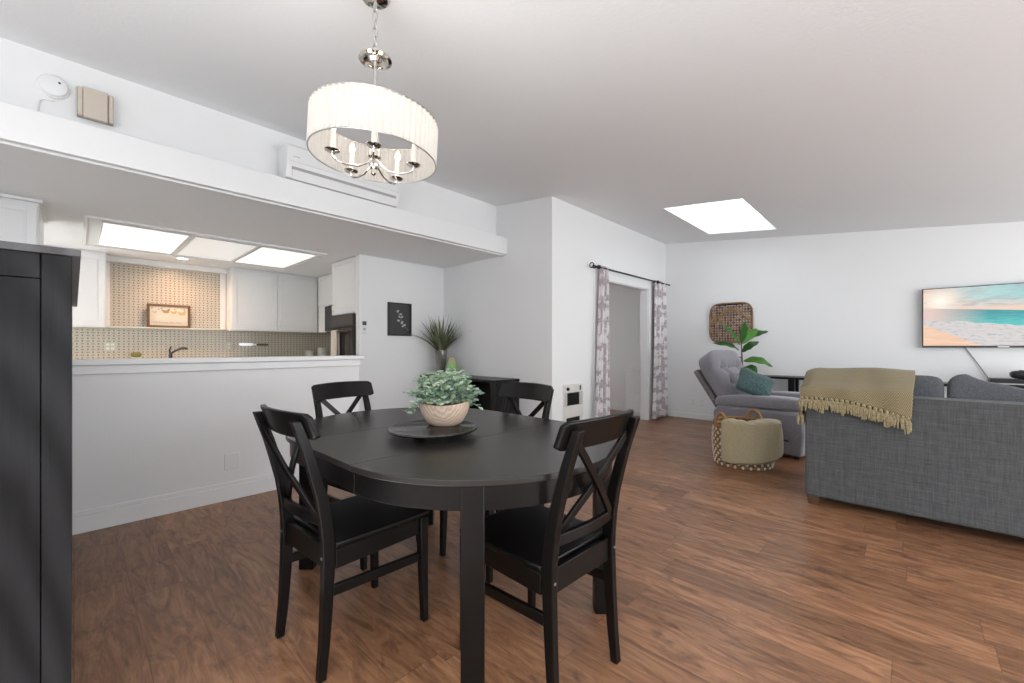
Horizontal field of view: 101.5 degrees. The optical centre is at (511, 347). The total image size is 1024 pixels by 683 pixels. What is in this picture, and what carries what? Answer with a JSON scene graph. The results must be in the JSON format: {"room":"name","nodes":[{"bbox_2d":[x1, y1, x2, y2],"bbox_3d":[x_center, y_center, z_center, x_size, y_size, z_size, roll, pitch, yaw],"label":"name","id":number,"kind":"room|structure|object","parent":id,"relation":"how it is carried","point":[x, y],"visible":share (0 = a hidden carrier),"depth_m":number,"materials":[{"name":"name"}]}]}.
{"room":"dining room","nodes":[
{"label":"dining room","id":0,"kind":"room"},
{"bbox_2d":[72,262,329,358],"bbox_3d":[-4.699,-0.015,5.867,0.100,2.290,4.600,0,0,44],"label":"wall","id":1,"kind":"structure","parent":0,"point":[132,287],"depth_m":5.79,"materials":[{"name":"tile"}]},
{"bbox_2d":[44,245,105,327],"bbox_3d":[-5.342,-0.700,4.857,0.341,0.916,0.890,0,0,44],"label":"upper cabinet","id":2,"kind":"object","parent":1,"relation":"attached to","point":[90,311],"visible":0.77,"depth_m":5.00,"materials":[{"name":"paint"}]},
{"bbox_2d":[104,342,116,350],"bbox_3d":[-5.130,-0.010,5.337,0.008,0.118,0.118,0,0,44],"label":"wall outlet","id":3,"kind":"object","parent":1,"relation":"attached to","point":[108,346],"visible":1,"depth_m":5.34,"materials":[{"name":"beige plastic"}]},
{"bbox_2d":[106,255,226,328],"bbox_3d":[-4.683,-0.714,5.739,0.100,0.888,1.285,0,0,44],"label":"trim","id":4,"kind":"structure","parent":1,"relation":"attached to","point":[114,259],"depth_m":5.69,"materials":[{"name":"paint"}]},
{"bbox_2d":[106,326,227,330],"bbox_3d":[-4.672,-0.257,5.728,0.130,0.018,1.285,0,0,44],"label":"wall shelf","id":5,"kind":"object","parent":1,"relation":"attached to","point":[106,326],"visible":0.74,"depth_m":5.61,"materials":[{"name":"ceramic"}]},
{"bbox_2d":[147,303,189,327],"bbox_3d":[-4.673,-0.424,5.697,0.032,0.315,0.460,0,0,44],"label":"framed picture","id":6,"kind":"object","parent":5,"relation":"on","point":[158,315],"visible":1,"depth_m":5.69,"materials":[{"name":"beige paper"}]},
{"bbox_2d":[226,342,231,349],"bbox_3d":[-4.245,-0.020,6.264,0.008,0.118,0.080,0,0,44],"label":"wall outlet","id":7,"kind":"object","parent":1,"relation":"attached to","point":[228,344],"visible":1,"depth_m":6.26,"materials":[{"name":"beige plastic"}]},
{"bbox_2d":[239,343,268,345],"bbox_3d":[-4.009,-0.043,6.498,0.027,0.045,0.405,0,0,44],"label":"knife","id":8,"kind":"object","parent":1,"relation":"attached to","point":[240,344],"visible":1,"depth_m":6.46,"materials":[{"name":"metal"}]},
{"bbox_2d":[226,267,316,332],"bbox_3d":[-3.721,-0.700,6.555,0.341,0.916,1.215,0,0,44],"label":"upper cabinet","id":9,"kind":"object","parent":1,"relation":"attached to","point":[256,300],"visible":1,"depth_m":6.39,"materials":[{"name":"paint"}]},
{"bbox_2d":[72,366,358,512],"bbox_3d":[-2.515,0.621,2.746,0.120,1.018,3.100,0,0,44],"label":"wall","id":10,"kind":"structure","parent":0,"point":[136,436],"depth_m":2.87,"materials":[{"name":"paint"}]},
{"bbox_2d":[72,468,298,534],"bbox_3d":[-2.466,1.062,2.700,0.014,0.135,3.100,0,0,44],"label":"baseboard","id":11,"kind":"structure","parent":10,"relation":"attached to","point":[98,518],"depth_m":2.83,"materials":[{"name":"paint"}]},
{"bbox_2d":[72,360,360,374],"bbox_3d":[-2.505,0.140,2.745,0.134,0.056,3.112,0,0,44],"label":"trim","id":12,"kind":"structure","parent":10,"relation":"attached to","point":[142,368],"depth_m":2.97,"materials":[{"name":"paint"}]},
{"bbox_2d":[72,355,364,365],"bbox_3d":[-2.503,0.094,2.766,0.190,0.036,3.145,0,0,44],"label":"bar ledge","id":13,"kind":"object","parent":10,"relation":"on","point":[137,361],"visible":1,"depth_m":2.96,"materials":[{"name":"paint"}]},
{"bbox_2d":[224,452,239,469],"bbox_3d":[-2.081,0.845,3.109,0.006,0.118,0.098,0,0,44],"label":"wall plate","id":14,"kind":"object","parent":10,"relation":"attached to","point":[231,460],"visible":1,"depth_m":3.10,"materials":[{"name":"white plastic"}]},
{"bbox_2d":[0,37,496,234],"bbox_3d":[-2.665,-1.600,2.855,0.100,0.480,7.049,0,0,44],"label":"wall","id":15,"kind":"structure","parent":0,"point":[140,112],"depth_m":3.02,"materials":[{"name":"paint"}]},
{"bbox_2d":[36,74,69,111],"bbox_3d":[-2.831,-1.527,2.581,0.038,0.320,0.144,0,0,44],"label":"smoke detector","id":16,"kind":"object","parent":15,"relation":"attached to","point":[52,86],"visible":0.96,"depth_m":2.57,"materials":[{"name":"white plastic"}]},
{"bbox_2d":[77,86,113,125],"bbox_3d":[-2.694,-1.558,2.704,0.066,0.193,0.168,0,0,44],"label":"door chime","id":17,"kind":"object","parent":15,"relation":"attached to","point":[92,104],"visible":1,"depth_m":2.68,"materials":[{"name":"beige plastic"}]},
{"bbox_2d":[278,143,398,207],"bbox_3d":[-1.534,-1.520,3.814,0.212,0.280,1.030,0,0,44],"label":"air conditioner","id":18,"kind":"object","parent":15,"relation":"attached to","point":[296,163],"visible":0.68,"depth_m":3.61,"materials":[{"name":"white plastic"}]},
{"bbox_2d":[0,140,502,279],"bbox_3d":[-3.896,-1.185,4.029,3.800,0.050,7.049,0,0,44],"label":"ceiling","id":19,"kind":"structure","parent":0,"point":[69,190],"depth_m":3.77,"materials":[{"name":"paint"}]},
{"bbox_2d":[174,257,190,259],"bbox_3d":[-4.289,-1.155,5.442,0.170,0.010,0.170,0,0,44],"label":"recessed light","id":20,"kind":"object","parent":19,"relation":"in","point":[174,257],"visible":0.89,"depth_m":5.43,"materials":[{"name":"paint"}]},
{"bbox_2d":[82,215,326,269],"bbox_3d":[-3.543,-1.149,4.916,1.485,0.022,2.100,0,0,44],"label":"tray","id":21,"kind":"object","parent":19,"relation":"attached to","point":[91,224],"visible":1,"depth_m":4.52,"materials":[{"name":"paint"}]},
{"bbox_2d":[97,221,190,253],"bbox_3d":[-3.968,-1.149,4.482,1.214,0.011,0.649,0,0,44],"label":"panel light","id":22,"kind":"object","parent":21,"relation":"attached to","point":[111,234],"visible":1,"depth_m":4.41,"materials":[{"name":"paint"}]},
{"bbox_2d":[175,236,258,261],"bbox_3d":[-3.517,-1.149,4.954,1.214,0.011,0.584,0,0,44],"label":"panel light","id":23,"kind":"object","parent":21,"relation":"attached to","point":[200,247],"visible":1,"depth_m":4.91,"materials":[{"name":"paint"}]},
{"bbox_2d":[234,246,316,267],"bbox_3d":[-3.081,-1.149,5.412,1.214,0.011,0.619,0,0,44],"label":"panel light","id":24,"kind":"object","parent":21,"relation":"attached to","point":[263,256],"visible":1,"depth_m":5.35,"materials":[{"name":"paint"}]},
{"bbox_2d":[0,101,506,254],"bbox_3d":[-2.505,-1.264,2.702,0.045,0.205,7.049,0,0,44],"label":"beam","id":25,"kind":"structure","parent":19,"relation":"attached to","point":[19,125],"depth_m":3.00,"materials":[{"name":"paint"}]},
{"bbox_2d":[0,141,504,255],"bbox_3d":[-2.533,-1.154,2.728,0.029,0.012,7.049,0,0,44],"label":"trim","id":26,"kind":"structure","parent":25,"relation":"attached to","point":[1,142],"depth_m":3.03,"materials":[{"name":"paint"}]},
{"bbox_2d":[361,255,443,410],"bbox_3d":[-1.484,-0.015,5.715,0.100,2.290,1.279,0,0,44],"label":"wall","id":27,"kind":"structure","parent":0,"point":[390,363],"depth_m":5.57,"materials":[{"name":"paint"}]},
{"bbox_2d":[356,254,360,410],"bbox_3d":[-1.929,-0.015,5.246,0.096,2.290,0.015,0,0,44],"label":"trim","id":28,"kind":"structure","parent":27,"relation":"attached to","point":[358,257],"depth_m":5.22,"materials":[{"name":"paint"}]},
{"bbox_2d":[361,327,366,334],"bbox_3d":[-1.855,-0.205,5.247,0.011,0.100,0.074,0,0,44],"label":"light switch","id":29,"kind":"object","parent":27,"relation":"attached to","point":[363,329],"visible":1,"depth_m":5.24,"materials":[{"name":"white plastic"}]},
{"bbox_2d":[387,302,411,335],"bbox_3d":[-1.504,-0.373,5.602,0.027,0.441,0.352,0,0,44],"label":"framed print","id":30,"kind":"object","parent":27,"relation":"attached to","point":[399,315],"visible":0.97,"depth_m":5.60,"materials":[{"name":"black plastic"}]},
{"bbox_2d":[444,198,543,417],"bbox_3d":[-0.314,-0.345,5.566,2.000,2.950,0.120,0,0,44],"label":"wall","id":31,"kind":"structure","parent":0,"point":[500,299],"depth_m":5.25,"materials":[{"name":"paint"}]},
{"bbox_2d":[0,0,1023,243],"bbox_3d":[0.990,-1.462,1.544,7.500,0.874,10.200,0,0,44],"label":"ceiling","id":32,"kind":"structure","parent":0,"point":[821,116],"depth_m":2.49,"materials":[{"name":"paint"}]},
{"bbox_2d":[306,0,437,184],"bbox_3d":[-0.617,-1.183,1.886,0.557,0.815,0.558,0,0,44],"label":"chandelier","id":33,"kind":"object","parent":32,"relation":"hanging from","point":[374,108],"visible":1,"depth_m":1.77,"materials":[{"name":"white fabric"}]},
{"bbox_2d":[671,206,771,229],"bbox_3d":[2.602,-1.690,5.148,0.895,0.204,1.600,0,0,44],"label":"window","id":34,"kind":"structure","parent":32,"relation":"attached to","point":[761,221],"depth_m":5.67,"materials":[{"name":"paint"}]},
{"bbox_2d":[72,409,1023,682],"bbox_3d":[0.304,1.170,3.650,11.400,0.080,12.300,0,0,44],"label":"floor","id":35,"kind":"structure","parent":0,"point":[724,574],"depth_m":1.88,"materials":[{"name":"brown wood"}]},
{"bbox_2d":[0,241,80,682],"bbox_3d":[-2.052,0.434,1.636,2.012,1.391,0.493,0,0,44],"label":"tall cabinet","id":36,"kind":"object","parent":35,"relation":"on","point":[39,284],"visible":1,"depth_m":1.07,"materials":[{"name":"black wood"}]},
{"bbox_2d":[252,404,428,682],"bbox_3d":[-0.665,0.671,1.662,0.402,0.917,0.556,0,0,40],"label":"dining chair","id":37,"kind":"object","parent":35,"relation":"on","point":[351,529],"visible":0.95,"depth_m":1.55,"materials":[{"name":"black paint"}]},
{"bbox_2d":[311,381,416,569],"bbox_3d":[-0.850,0.671,2.425,0.556,0.917,0.402,0,0,36],"label":"dining chair","id":38,"kind":"object","parent":35,"relation":"on","point":[321,393],"visible":0.35,"depth_m":2.50,"materials":[{"name":"black paint"}]},
{"bbox_2d":[285,407,615,682],"bbox_3d":[-0.329,0.760,1.980,1.666,0.740,1.150,0,0,44],"label":"dining table","id":39,"kind":"object","parent":35,"relation":"on","point":[510,461],"visible":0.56,"depth_m":1.39,"materials":[{"name":"black wood"}]},
{"bbox_2d":[386,420,477,438],"bbox_3d":[-0.351,0.370,1.856,0.398,0.037,0.398,0,0,44],"label":"lazy susan","id":40,"kind":"object","parent":39,"relation":"on","point":[416,429],"visible":0.91,"depth_m":1.79,"materials":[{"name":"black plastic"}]},
{"bbox_2d":[401,368,483,425],"bbox_3d":[-0.301,0.227,1.919,0.344,0.256,0.328,0,0,-44],"label":"eucalyptus","id":41,"kind":"object","parent":40,"relation":"on","point":[443,400],"visible":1,"depth_m":1.86,"materials":[{"name":"green plant"}]},
{"bbox_2d":[418,401,469,425],"bbox_3d":[-0.310,0.298,1.920,0.240,0.113,0.197,0,0,0],"label":"bowl","id":42,"kind":"object","parent":40,"relation":"on","point":[452,413],"depth_m":1.85,"materials":[{"name":"brown wood"}]},
{"bbox_2d":[420,374,519,413],"bbox_3d":[-0.590,0.755,5.439,1.496,0.750,0.413,0,0,44],"label":"base cabinet","id":43,"kind":"object","parent":35,"relation":"on","point":[491,400],"visible":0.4,"depth_m":5.06,"materials":[{"name":"black paint"}]},
{"bbox_2d":[409,316,471,372],"bbox_3d":[-0.974,-0.062,5.636,0.654,0.882,0.622,0,0,44],"label":"vase","id":44,"kind":"object","parent":43,"relation":"on","point":[441,341],"visible":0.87,"depth_m":5.73,"materials":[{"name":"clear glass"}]},
{"bbox_2d":[446,356,457,375],"bbox_3d":[-0.809,0.248,5.611,0.170,0.261,0.170,0,0,44],"label":"pillar candle","id":45,"kind":"object","parent":43,"relation":"on","point":[451,361],"visible":0.67,"depth_m":5.56,"materials":[{"name":"green wax"}]},
{"bbox_2d":[439,382,553,582],"bbox_3d":[-0.072,0.671,2.322,0.402,0.917,0.556,0,0,44],"label":"dining chair","id":46,"kind":"object","parent":35,"relation":"on","point":[509,391],"visible":0.33,"depth_m":2.42,"materials":[{"name":"black paint"}]},
{"bbox_2d":[485,409,639,682],"bbox_3d":[0.128,0.671,1.511,0.402,0.917,0.556,0,0,-45],"label":"dining chair","id":47,"kind":"object","parent":35,"relation":"on","point":[545,550],"visible":0.83,"depth_m":1.38,"materials":[{"name":"black paint"}]},
{"bbox_2d":[624,369,639,415],"bbox_3d":[2.158,0.755,7.000,0.395,0.750,0.412,0,0,44],"label":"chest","id":48,"kind":"object","parent":35,"relation":"on","point":[632,377],"visible":0.48,"depth_m":6.89,"materials":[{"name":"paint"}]},
{"bbox_2d":[712,409,773,470],"bbox_3d":[2.250,0.875,4.073,0.552,0.513,0.552,0,0,40],"label":"woven basket","id":49,"kind":"object","parent":35,"relation":"on","point":[716,427],"visible":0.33,"depth_m":4.05,"materials":[{"name":"wicker"}]},
{"bbox_2d":[721,418,783,464],"bbox_3d":[2.276,0.876,3.911,0.537,0.413,0.332,0,0,-27],"label":"folded throw","id":50,"kind":"object","parent":49,"relation":"on","point":[753,442],"visible":1,"depth_m":3.80,"materials":[{"name":"beige fabric"}]},
{"bbox_2d":[713,322,772,371],"bbox_3d":[3.097,0.388,5.676,0.800,1.484,0.455,0,0,7],"label":"leaf plant","id":51,"kind":"object","parent":35,"relation":"on","point":[746,335],"visible":0.49,"depth_m":5.59,"materials":[{"name":"green plant"}]},
{"bbox_2d":[694,350,804,459],"bbox_3d":[2.840,0.580,4.801,0.889,1.100,1.222,0,0,-37],"label":"recliner","id":52,"kind":"object","parent":35,"relation":"on","point":[718,375],"visible":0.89,"depth_m":4.66,"materials":[{"name":"grey fabric"}]},
{"bbox_2d":[699,350,747,396],"bbox_3d":[2.647,0.361,5.081,0.740,0.662,0.501,0,0,-37],"label":"cushion","id":53,"kind":"object","parent":52,"relation":"on","point":[720,369],"depth_m":4.93,"materials":[{"name":"grey fabric"}]},
{"bbox_2d":[736,367,773,395],"bbox_3d":[2.686,0.405,4.625,0.405,0.355,0.302,0,0,21],"label":"throw pillow","id":54,"kind":"object","parent":52,"relation":"on","point":[750,382],"visible":0.89,"depth_m":4.55,"materials":[{"name":"teal fabric"}]},
{"bbox_2d":[764,375,1023,391],"bbox_3d":[4.509,0.757,4.723,3.000,0.745,0.340,0,0,44],"label":"console table","id":55,"kind":"object","parent":35,"relation":"on","point":[793,381],"visible":0.2,"depth_m":5.40,"materials":[{"name":"black paint"}]},
{"bbox_2d":[988,377,1023,386],"bbox_3d":[5.131,0.349,4.087,0.620,0.069,0.202,0,0,44],"label":"media box","id":56,"kind":"object","parent":55,"relation":"on","point":[1007,381],"visible":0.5,"depth_m":4.15,"materials":[{"name":"black plastic"}]},
{"bbox_2d":[1009,370,1023,378],"bbox_3d":[5.092,0.269,4.111,0.260,0.090,0.140,0,0,44],"label":"stand","id":57,"kind":"object","parent":56,"relation":"on","point":[1019,374],"visible":0.98,"depth_m":4.13,"materials":[{"name":"black plastic"}]},
{"bbox_2d":[805,374,1023,537],"bbox_3d":[3.288,0.651,2.558,2.336,0.958,0.920,0,0,44],"label":"sofa","id":58,"kind":"object","parent":35,"relation":"on","point":[961,461],"visible":0.87,"depth_m":2.59,"materials":[{"name":"grey fabric"}]},
{"bbox_2d":[797,368,914,433],"bbox_3d":[2.467,0.355,3.014,0.634,0.420,0.546,0,0,44],"label":"knitted throw","id":59,"kind":"object","parent":58,"relation":"on","point":[888,390],"visible":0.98,"depth_m":2.83,"materials":[{"name":"beige fabric"}]},
{"bbox_2d":[913,375,943,397],"bbox_3d":[2.658,0.435,2.924,0.508,0.495,0.262,0,0,44],"label":"cushion","id":60,"kind":"object","parent":58,"relation":"on","point":[924,386],"depth_m":2.75,"materials":[{"name":"grey fabric"}]},
{"bbox_2d":[947,374,1023,401],"bbox_3d":[3.120,0.419,2.492,0.728,0.496,0.276,0,0,44],"label":"cushion","id":61,"kind":"object","parent":58,"relation":"on","point":[962,386],"depth_m":2.60,"materials":[{"name":"grey fabric"}]},
{"bbox_2d":[544,196,664,420],"bbox_3d":[1.458,-0.345,5.886,0.120,2.950,3.031,0,0,44],"label":"wall","id":62,"kind":"structure","parent":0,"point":[575,237],"depth_m":5.13,"materials":[{"name":"paint"}]},
{"bbox_2d":[563,383,582,421],"bbox_3d":[0.743,0.735,5.014,0.050,0.590,0.390,0,0,44],"label":"wall heater","id":63,"kind":"object","parent":62,"relation":"attached to","point":[572,393],"visible":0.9,"depth_m":5.00,"materials":[{"name":"white metal"}]},
{"bbox_2d":[567,393,579,405],"bbox_3d":[0.733,0.620,5.003,0.008,0.133,0.250,0,0,44],"label":"grille","id":64,"kind":"object","parent":63,"relation":"attached to","point":[573,399],"depth_m":5.01,"materials":[{"name":"black metal"}]},
{"bbox_2d":[594,270,651,419],"bbox_3d":[1.570,0.070,5.994,0.143,2.120,1.630,0,0,44],"label":"door frame","id":65,"kind":"structure","parent":62,"relation":"attached to","point":[645,289],"depth_m":6.48,"materials":[{"name":"paint"}]},
{"bbox_2d":[589,262,669,285],"bbox_3d":[1.774,-1.020,6.044,0.118,0.073,2.327,0,0,44],"label":"curtain rod","id":66,"kind":"object","parent":62,"relation":"attached to","point":[593,265],"visible":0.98,"depth_m":5.75,"materials":[{"name":"black metal"}]},
{"bbox_2d":[595,266,609,416],"bbox_3d":[1.149,0.030,5.359,0.070,2.150,0.343,0,0,44],"label":"curtain","id":67,"kind":"object","parent":66,"relation":"hanging from","point":[602,399],"visible":0.88,"depth_m":5.37,"materials":[{"name":"white fabric"}]},
{"bbox_2d":[652,280,667,418],"bbox_3d":[2.356,0.030,6.620,0.069,2.150,0.572,0,0,44],"label":"curtain","id":68,"kind":"object","parent":66,"relation":"hanging from","point":[660,390],"visible":1,"depth_m":6.59,"materials":[{"name":"white fabric"}]},
{"bbox_2d":[598,221,1023,414],"bbox_3d":[3.783,-0.345,5.845,9.400,2.950,0.120,0,0,44],"label":"wall","id":69,"kind":"structure","parent":0,"point":[849,299],"depth_m":5.48,"materials":[{"name":"paint"}]},
{"bbox_2d":[610,403,624,410],"bbox_3d":[1.396,1.075,8.031,2.930,0.110,0.014,0,0,44],"label":"baseboard","id":70,"kind":"structure","parent":69,"relation":"attached to","point":[614,406],"depth_m":7.54,"materials":[{"name":"paint"}]},
{"bbox_2d":[668,411,713,420],"bbox_3d":[4.803,1.087,4.779,6.250,0.085,0.014,0,0,44],"label":"baseboard","id":71,"kind":"structure","parent":69,"relation":"attached to","point":[670,413],"depth_m":6.63,"materials":[{"name":"paint"}]},
{"bbox_2d":[691,398,695,405],"bbox_3d":[2.870,0.868,6.628,0.075,0.118,0.008,0,0,44],"label":"wall outlet","id":72,"kind":"object","parent":69,"relation":"attached to","point":[693,400],"visible":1,"depth_m":6.62,"materials":[{"name":"white plastic"}]},
{"bbox_2d":[700,399,704,406],"bbox_3d":[2.971,0.868,6.531,0.075,0.118,0.008,0,0,44],"label":"wall outlet","id":73,"kind":"object","parent":69,"relation":"attached to","point":[702,401],"visible":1,"depth_m":6.53,"materials":[{"name":"white plastic"}]},
{"bbox_2d":[709,302,752,342],"bbox_3d":[3.257,-0.365,6.229,0.606,0.606,0.032,0,0,44],"label":"woven wall basket","id":74,"kind":"object","parent":69,"relation":"attached to","point":[721,313],"visible":0.87,"depth_m":6.25,"materials":[{"name":"brown wicker"}]},
{"bbox_2d":[922,282,1023,347],"bbox_3d":[5.154,-0.330,4.402,1.193,0.668,0.072,0,0,44],"label":"television","id":75,"kind":"object","parent":69,"relation":"attached to","point":[982,316],"visible":1,"depth_m":4.51,"materials":[{"name":"black plastic"}]},
{"bbox_2d":[965,348,987,377],"bbox_3d":[5.043,0.183,4.530,0.189,0.388,0.027,0,0,44],"label":"cable","id":76,"kind":"object","parent":75,"relation":"attached to","point":[965,348],"visible":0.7,"depth_m":4.54,"materials":[{"name":"white plastic"}]},
{"bbox_3d":[-3.400,1.128,4.531,3.624,0.004,4.460,0,0,44],"label":"floor","id":77,"kind":"structure","parent":0,"visible":0},
{"bbox_2d":[0,197,43,245],"bbox_3d":[-4.355,-0.006,3.141,0.803,2.272,1.090,0,0,44],"label":"pantry cabinet","id":78,"kind":"object","parent":77,"relation":"on","point":[20,221],"visible":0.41,"depth_m":3.22,"materials":[{"name":"paint"}]},
{"bbox_2d":[0,193,46,223],"bbox_3d":[-4.363,-1.145,3.156,0.810,0.026,1.120,0,0,44],"label":"crown molding","id":79,"kind":"structure","parent":78,"relation":"on","point":[3,195],"depth_m":3.24,"materials":[{"name":"paint"}]},
{"bbox_2d":[332,256,355,315],"bbox_3d":[-2.001,-0.014,5.757,0.705,2.288,0.730,0,0,44],"label":"tall cabinet","id":80,"kind":"object","parent":77,"relation":"on","point":[344,271],"visible":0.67,"depth_m":5.50,"materials":[{"name":"paint"}]},
{"bbox_2d":[327,313,355,355],"bbox_3d":[-2.070,0.040,5.681,0.660,0.940,0.639,0,0,44],"label":"wall oven","id":81,"kind":"object","parent":80,"relation":"in","point":[346,323],"visible":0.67,"depth_m":5.39,"materials":[{"name":"black metal"}]},
{"bbox_2d":[331,330,338,355],"bbox_3d":[-2.333,0.044,5.507,0.171,0.538,0.047,0,0,44],"label":"hand towel","id":82,"kind":"object","parent":81,"relation":"hanging from","point":[334,334],"visible":0.69,"depth_m":5.47,"materials":[{"name":"beige fabric"}]},
{"bbox_3d":[-5.727,0.696,4.250,0.621,0.868,0.740,0,0,44],"label":"base cabinet","id":83,"kind":"object","parent":77,"relation":"on","visible":0},
{"bbox_3d":[-4.132,0.240,5.230,1.600,0.040,4.460,0,0,44],"label":"countertop","id":84,"kind":"structure","parent":83,"relation":"on","visible":0},
{"bbox_2d":[131,352,141,357],"bbox_3d":[-4.774,0.141,5.310,0.100,0.157,0.105,0,0,44],"label":"sponge","id":85,"kind":"object","parent":84,"relation":"on","point":[133,354],"visible":0.77,"depth_m":5.28,"materials":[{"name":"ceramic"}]},
{"bbox_2d":[168,347,187,357],"bbox_3d":[-4.453,0.103,5.564,0.234,0.233,0.060,0,0,-5],"label":"kitchen faucet","id":86,"kind":"object","parent":84,"relation":"on","point":[180,348],"visible":0.65,"depth_m":5.56,"materials":[{"name":"grey metal"}]},
{"bbox_2d":[305,351,312,355],"bbox_3d":[-3.373,0.137,6.952,0.126,0.166,0.126,0,0,44],"label":"canister","id":87,"kind":"object","parent":84,"relation":"on","point":[307,353],"visible":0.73,"depth_m":6.90,"materials":[{"name":"ceramic"}]},
{"bbox_2d":[317,348,325,355],"bbox_3d":[-3.235,0.112,7.097,0.135,0.216,0.135,0,0,44],"label":"canister","id":88,"kind":"object","parent":84,"relation":"on","point":[320,351],"visible":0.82,"depth_m":7.04,"materials":[{"name":"ceramic"}]},
{"bbox_3d":[-2.287,-0.015,6.634,2.330,2.290,0.120,0,0,44],"label":"wall","id":89,"kind":"structure","parent":0,"visible":0},
{"bbox_2d":[318,273,331,332],"bbox_3d":[-2.608,-0.700,6.578,1.298,0.916,0.381,0,0,44],"label":"upper cabinet","id":90,"kind":"object","parent":89,"relation":"attached to","point":[324,282],"visible":0.29,"depth_m":6.74,"materials":[{"name":"paint"}]},
{"bbox_2d":[325,306,332,331],"bbox_3d":[-2.564,-0.448,6.525,0.760,0.400,0.402,0,0,44],"label":"microwave","id":91,"kind":"object","parent":90,"relation":"in","point":[328,310],"visible":0.25,"depth_m":6.54,"materials":[{"name":"black plastic"}]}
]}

